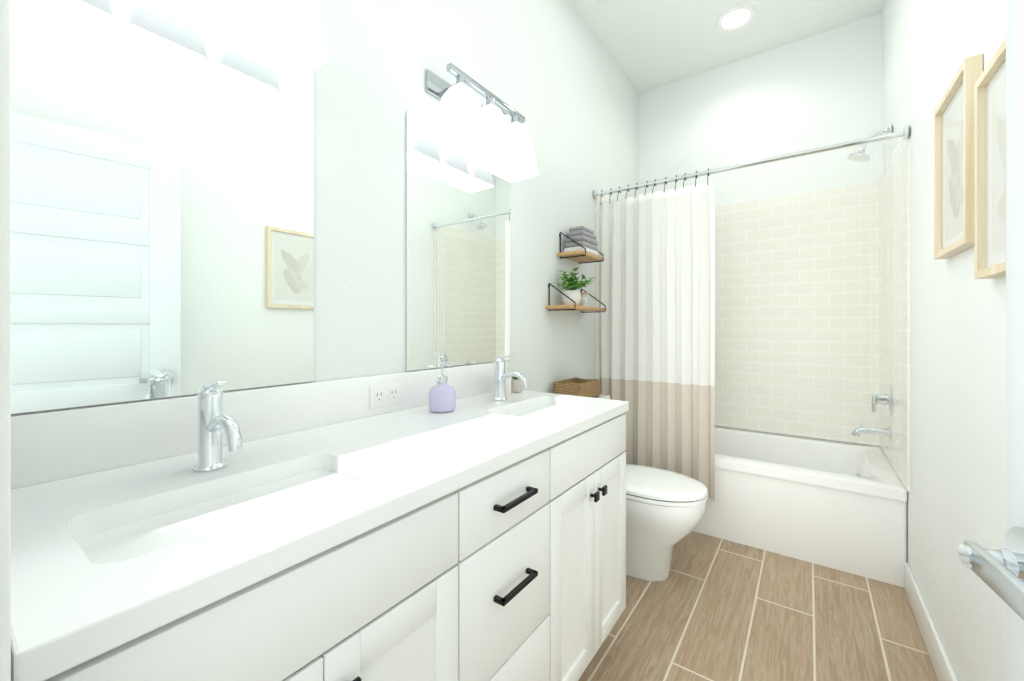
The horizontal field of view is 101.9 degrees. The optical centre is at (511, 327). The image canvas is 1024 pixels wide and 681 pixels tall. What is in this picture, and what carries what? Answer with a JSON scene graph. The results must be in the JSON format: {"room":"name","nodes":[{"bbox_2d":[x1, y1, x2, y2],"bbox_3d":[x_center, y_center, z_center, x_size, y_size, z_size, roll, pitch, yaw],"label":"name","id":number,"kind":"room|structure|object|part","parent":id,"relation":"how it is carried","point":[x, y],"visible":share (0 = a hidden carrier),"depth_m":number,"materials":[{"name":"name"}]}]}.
{"room":"bathroom","nodes":[
{"label":"bathroom","id":0,"kind":"room"},
{"bbox_2d":[11,0,638,415],"bbox_3d":[-0.217,-0.365,1.715,0.120,3.040,4.337,0,0,36],"label":"wall","id":1,"kind":"structure","parent":0,"point":[553,74],"depth_m":1.60,"materials":[{"name":"white paint"}]},
{"bbox_2d":[11,0,313,413],"bbox_3d":[-0.717,-0.292,0.908,0.004,0.882,0.582,0,0,36],"label":"mirror","id":2,"kind":"object","parent":1,"relation":"attached to","point":[162,205],"visible":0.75,"depth_m":0.86,"materials":[{"name":"clear glass"}]},
{"bbox_2d":[141,0,329,78],"bbox_3d":[-0.644,-0.777,0.843,0.198,0.285,0.480,0,0,36],"label":"sconce","id":3,"kind":"object","parent":1,"relation":"attached to","point":[288,37],"visible":1,"depth_m":0.92,"materials":[{"name":"white glass"}]},
{"bbox_2d":[11,361,507,488],"bbox_3d":[-0.449,0.214,1.271,0.014,0.123,1.464,0,0,36],"label":"backsplash","id":4,"kind":"structure","parent":1,"relation":"attached to","point":[46,446],"depth_m":0.89,"materials":[{"name":"white stone"}]},
{"bbox_2d":[369,382,400,408],"bbox_3d":[-0.401,0.216,1.320,0.007,0.072,0.120,0,0,36],"label":"electrical outlet plate","id":5,"kind":"object","parent":4,"relation":"attached to","point":[384,395],"visible":1,"depth_m":1.31,"materials":[{"name":"white plastic"}]},
{"bbox_2d":[406,111,510,370],"bbox_3d":[-0.183,-0.292,1.654,0.004,0.882,0.600,0,0,36],"label":"mirror","id":6,"kind":"object","parent":1,"relation":"attached to","point":[458,260],"visible":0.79,"depth_m":1.59,"materials":[{"name":"clear glass"}]},
{"bbox_2d":[426,63,538,181],"bbox_3d":[-0.103,-0.777,1.599,0.198,0.285,0.480,0,0,36],"label":"sconce","id":7,"kind":"object","parent":1,"relation":"attached to","point":[472,130],"visible":1,"depth_m":1.52,"materials":[{"name":"white glass"}]},
{"bbox_2d":[545,267,605,312],"bbox_3d":[0.393,-0.204,2.271,0.219,0.236,0.450,0,0,36],"label":"shelf","id":8,"kind":"object","parent":1,"relation":"attached to","point":[575,307],"depth_m":2.19,"materials":[{"name":"brown wood"}]},
{"bbox_3d":[0.347,-0.218,2.195,0.205,0.210,0.222,0,0,36],"label":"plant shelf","id":9,"kind":"part","parent":8,"relation":"part of","materials":[{"name":"green plant"}]},
{"bbox_3d":[0.397,-0.153,2.341,0.068,0.082,0.068,0,0,36],"label":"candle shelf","id":10,"kind":"part","parent":8,"relation":"part of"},
{"bbox_2d":[557,232,603,263],"bbox_3d":[0.393,-0.449,2.326,0.156,0.146,0.300,0,0,36],"label":"shelf","id":11,"kind":"object","parent":1,"relation":"attached to","point":[580,256],"visible":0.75,"depth_m":2.27,"materials":[{"name":"brown wood"}]},
{"bbox_2d":[564,226,598,255],"bbox_3d":[0.391,-0.477,2.327,0.120,0.148,0.212,0,0,36],"label":"towels","id":12,"kind":"object","parent":11,"relation":"on","point":[585,237],"visible":0.88,"depth_m":2.26,"materials":[{"name":"white fabric"}]},
{"bbox_2d":[595,195,611,379],"bbox_3d":[0.781,-0.081,2.999,0.008,1.589,0.847,0,0,36],"label":"tile","id":13,"kind":"structure","parent":1,"relation":"attached to","point":[601,199],"depth_m":2.66,"materials":[{"name":"beige tile"}]},
{"bbox_2d":[571,0,884,92],"bbox_3d":[0.429,-1.915,1.253,1.710,0.060,4.337,0,0,36],"label":"ceiling","id":14,"kind":"structure","parent":0,"point":[650,44],"depth_m":2.63,"materials":[{"name":"white paint"}]},
{"bbox_2d":[716,5,755,31],"bbox_3d":[1.368,-1.882,2.538,0.216,0.006,0.216,0,0,36],"label":"recessed light","id":15,"kind":"object","parent":14,"relation":"in","point":[735,18],"visible":1,"depth_m":2.53,"materials":[{"name":"white glass"}]},
{"bbox_2d":[578,531,937,680],"bbox_3d":[0.429,1.185,1.253,1.710,0.060,4.337,0,0,36],"label":"floor","id":16,"kind":"structure","parent":0,"point":[710,608],"depth_m":1.61,"materials":[{"name":"brown tile"}]},
{"bbox_2d":[15,409,628,680],"bbox_3d":[-0.216,0.732,1.102,0.590,0.844,1.454,0,0,36],"label":"bathroom vanity","id":17,"kind":"object","parent":16,"relation":"on","point":[515,570],"depth_m":0.76,"materials":[{"name":"wood"}]},
{"bbox_2d":[11,390,628,680],"bbox_3d":[-0.224,0.292,1.110,0.569,0.035,1.464,0,0,36],"label":"countertop","id":18,"kind":"structure","parent":17,"relation":"on","point":[72,590],"depth_m":0.65,"materials":[{"name":"white stone"}]},
{"bbox_2d":[193,381,242,471],"bbox_3d":[-0.550,0.188,0.783,0.154,0.172,0.054,0,0,36],"label":"faucet","id":19,"kind":"object","parent":18,"relation":"on","point":[214,421],"visible":1,"depth_m":0.79,"materials":[{"name":"silver metal"}]},
{"bbox_2d":[99,465,346,552],"bbox_3d":[-0.443,0.375,0.692,0.223,0.154,0.398,0,0,36],"label":"sink","id":20,"kind":"object","parent":18,"relation":"in","point":[146,527],"depth_m":0.71,"materials":[{"name":"white ceramic"}]},
{"bbox_2d":[429,362,455,412],"bbox_3d":[-0.229,0.194,1.363,0.089,0.160,0.088,0,0,36],"label":"soap dispenser","id":21,"kind":"object","parent":18,"relation":"on","point":[442,395],"visible":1,"depth_m":1.33,"materials":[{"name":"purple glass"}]},
{"bbox_2d":[505,377,510,395],"bbox_3d":[-0.036,0.237,1.693,0.068,0.074,0.068,0,0,36],"label":"candle","id":22,"kind":"object","parent":18,"relation":"on","point":[507,386],"visible":0.23,"depth_m":1.67,"materials":[{"name":"white wax"}]},
{"bbox_2d":[493,355,527,400],"bbox_3d":[-0.006,0.188,1.550,0.154,0.172,0.054,0,0,36],"label":"faucet","id":23,"kind":"object","parent":18,"relation":"on","point":[501,376],"visible":1,"depth_m":1.56,"materials":[{"name":"silver metal"}]},
{"bbox_2d":[511,377,521,392],"bbox_3d":[0.016,0.234,1.765,0.062,0.081,0.063,0,0,36],"label":"succulent","id":24,"kind":"object","parent":18,"relation":"on","point":[516,385],"visible":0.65,"depth_m":1.74,"materials":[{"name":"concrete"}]},
{"bbox_2d":[511,401,562,416],"bbox_3d":[0.105,0.375,1.456,0.223,0.154,0.398,0,0,36],"label":"sink","id":25,"kind":"object","parent":18,"relation":"in","point":[544,406],"depth_m":1.58,"materials":[{"name":"white ceramic"}]},
{"bbox_2d":[597,394,707,580],"bbox_3d":[0.552,0.767,2.034,0.740,0.774,0.469,0,0,36],"label":"toilet","id":26,"kind":"object","parent":16,"relation":"on","point":[665,509],"visible":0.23,"depth_m":1.85,"materials":[{"name":"ceramic"}]},
{"bbox_2d":[553,378,598,397],"bbox_3d":[0.343,0.332,2.206,0.154,0.095,0.242,0,0,36],"label":"basket","id":27,"kind":"object","parent":26,"relation":"on","point":[581,387],"visible":0.67,"depth_m":2.14,"materials":[{"name":"wicker"}]},
{"bbox_2d":[693,426,906,587],"bbox_3d":[1.377,0.935,2.577,1.464,0.438,0.814,0,0,36],"label":"bathtub","id":28,"kind":"object","parent":16,"relation":"on","point":[841,506],"visible":0.54,"depth_m":2.09,"materials":[{"name":"ceramic"}]},
{"bbox_2d":[639,13,881,447],"bbox_3d":[1.657,-0.365,2.967,1.470,3.040,0.120,0,0,36],"label":"wall","id":29,"kind":"structure","parent":0,"point":[823,89],"depth_m":2.81,"materials":[{"name":"white paint"}]},
{"bbox_2d":[715,181,879,445],"bbox_3d":[1.619,-0.081,2.914,1.454,1.589,0.010,0,0,36],"label":"tile","id":30,"kind":"structure","parent":29,"relation":"attached to","point":[793,278],"depth_m":2.72,"materials":[{"name":"beige tile"}]},
{"bbox_2d":[882,0,1005,680],"bbox_3d":[1.076,-0.365,0.790,0.120,3.040,4.337,0,0,36],"label":"wall","id":31,"kind":"structure","parent":0,"point":[956,496],"depth_m":1.30,"materials":[{"name":"white paint"}]},
{"bbox_2d":[847,124,890,161],"bbox_3d":[1.915,-0.982,2.233,0.179,0.167,0.104,0,0,36],"label":"shower head","id":32,"kind":"object","parent":31,"relation":"attached to","point":[860,155],"visible":0.85,"depth_m":2.23},
{"bbox_2d":[880,126,909,491],"bbox_3d":[1.970,-0.081,2.148,0.008,1.589,0.847,0,0,36],"label":"tile","id":33,"kind":"structure","parent":31,"relation":"attached to","point":[904,475],"depth_m":2.00,"materials":[{"name":"beige tile"}]},
{"bbox_2d":[594,126,908,198],"bbox_3d":[1.126,-0.845,2.225,1.453,0.056,0.056,0,0,36],"label":"shower rod","id":34,"kind":"object","parent":33,"relation":"attached to","point":[903,134],"visible":0.98,"depth_m":2.09,"materials":[{"name":"silver metal"}]},
{"bbox_2d":[598,168,714,500],"bbox_3d":[0.815,0.032,2.416,0.667,1.796,0.093,0,0,36],"label":"shower curtain","id":35,"kind":"object","parent":34,"relation":"hanging from","point":[656,298],"visible":0.79,"depth_m":2.38,"materials":[{"name":"white fabric"}]},
{"bbox_2d":[868,147,904,471],"bbox_3d":[1.647,-0.072,1.828,0.120,1.415,0.024,0,0,36],"label":"curtain liner","id":36,"kind":"object","parent":34,"relation":"hanging from","point":[886,310],"visible":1,"depth_m":1.82,"materials":[{"name":"clear plastic"}]},
{"bbox_2d":[852,423,890,438],"bbox_3d":[1.923,0.557,2.227,0.158,0.074,0.060,0,0,36],"label":"tub spout","id":37,"kind":"object","parent":33,"relation":"attached to","point":[858,431],"visible":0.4,"depth_m":2.21,"materials":[{"name":"silver metal"}]},
{"bbox_2d":[871,383,892,415],"bbox_3d":[1.957,0.380,2.203,0.075,0.170,0.170,0,0,36],"label":"tub valve","id":38,"kind":"object","parent":33,"relation":"attached to","point":[882,400],"depth_m":2.18,"materials":[{"name":"silver metal"}]},
{"bbox_2d":[905,562,957,680],"bbox_3d":[1.013,1.093,0.817,0.014,0.125,2.468,0,0,36],"label":"baseboard","id":39,"kind":"structure","parent":31,"relation":"attached to","point":[940,660],"depth_m":1.46,"materials":[{"name":"paint"}]},
{"bbox_2d":[934,53,982,259],"bbox_3d":[1.262,-0.450,1.181,0.030,0.470,0.330,0,0,36],"label":"picture frame","id":40,"kind":"object","parent":31,"relation":"attached to","point":[953,173],"visible":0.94,"depth_m":1.17,"materials":[{"name":"brown wood"}]},
{"bbox_2d":[974,38,1005,278],"bbox_3d":[1.029,-0.350,0.856,0.030,0.470,0.330,0,0,36],"label":"picture frame","id":41,"kind":"object","parent":31,"relation":"attached to","point":[990,173],"visible":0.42,"depth_m":0.95,"materials":[{"name":"brown wood"}]},
{"bbox_3d":[-0.077,-1.395,0.006,0.777,0.980,0.120,0,0,36],"label":"wall","id":42,"kind":"structure","parent":0,"visible":0},
{"bbox_2d":[0,0,10,680],"bbox_3d":[-0.086,0.095,0.020,0.870,2.120,0.132,0,0,36],"label":"trim","id":43,"kind":"structure","parent":42,"relation":"attached to","point":[5,340],"depth_m":0.29,"materials":[{"name":"paint"}]},
{"bbox_2d":[958,0,1023,680],"bbox_3d":[0.370,0.162,0.136,0.192,1.970,0.713,0,0,36],"label":"door","id":44,"kind":"structure","parent":42,"relation":"in","point":[999,571],"depth_m":0.43,"materials":[{"name":"paint"}]}
]}

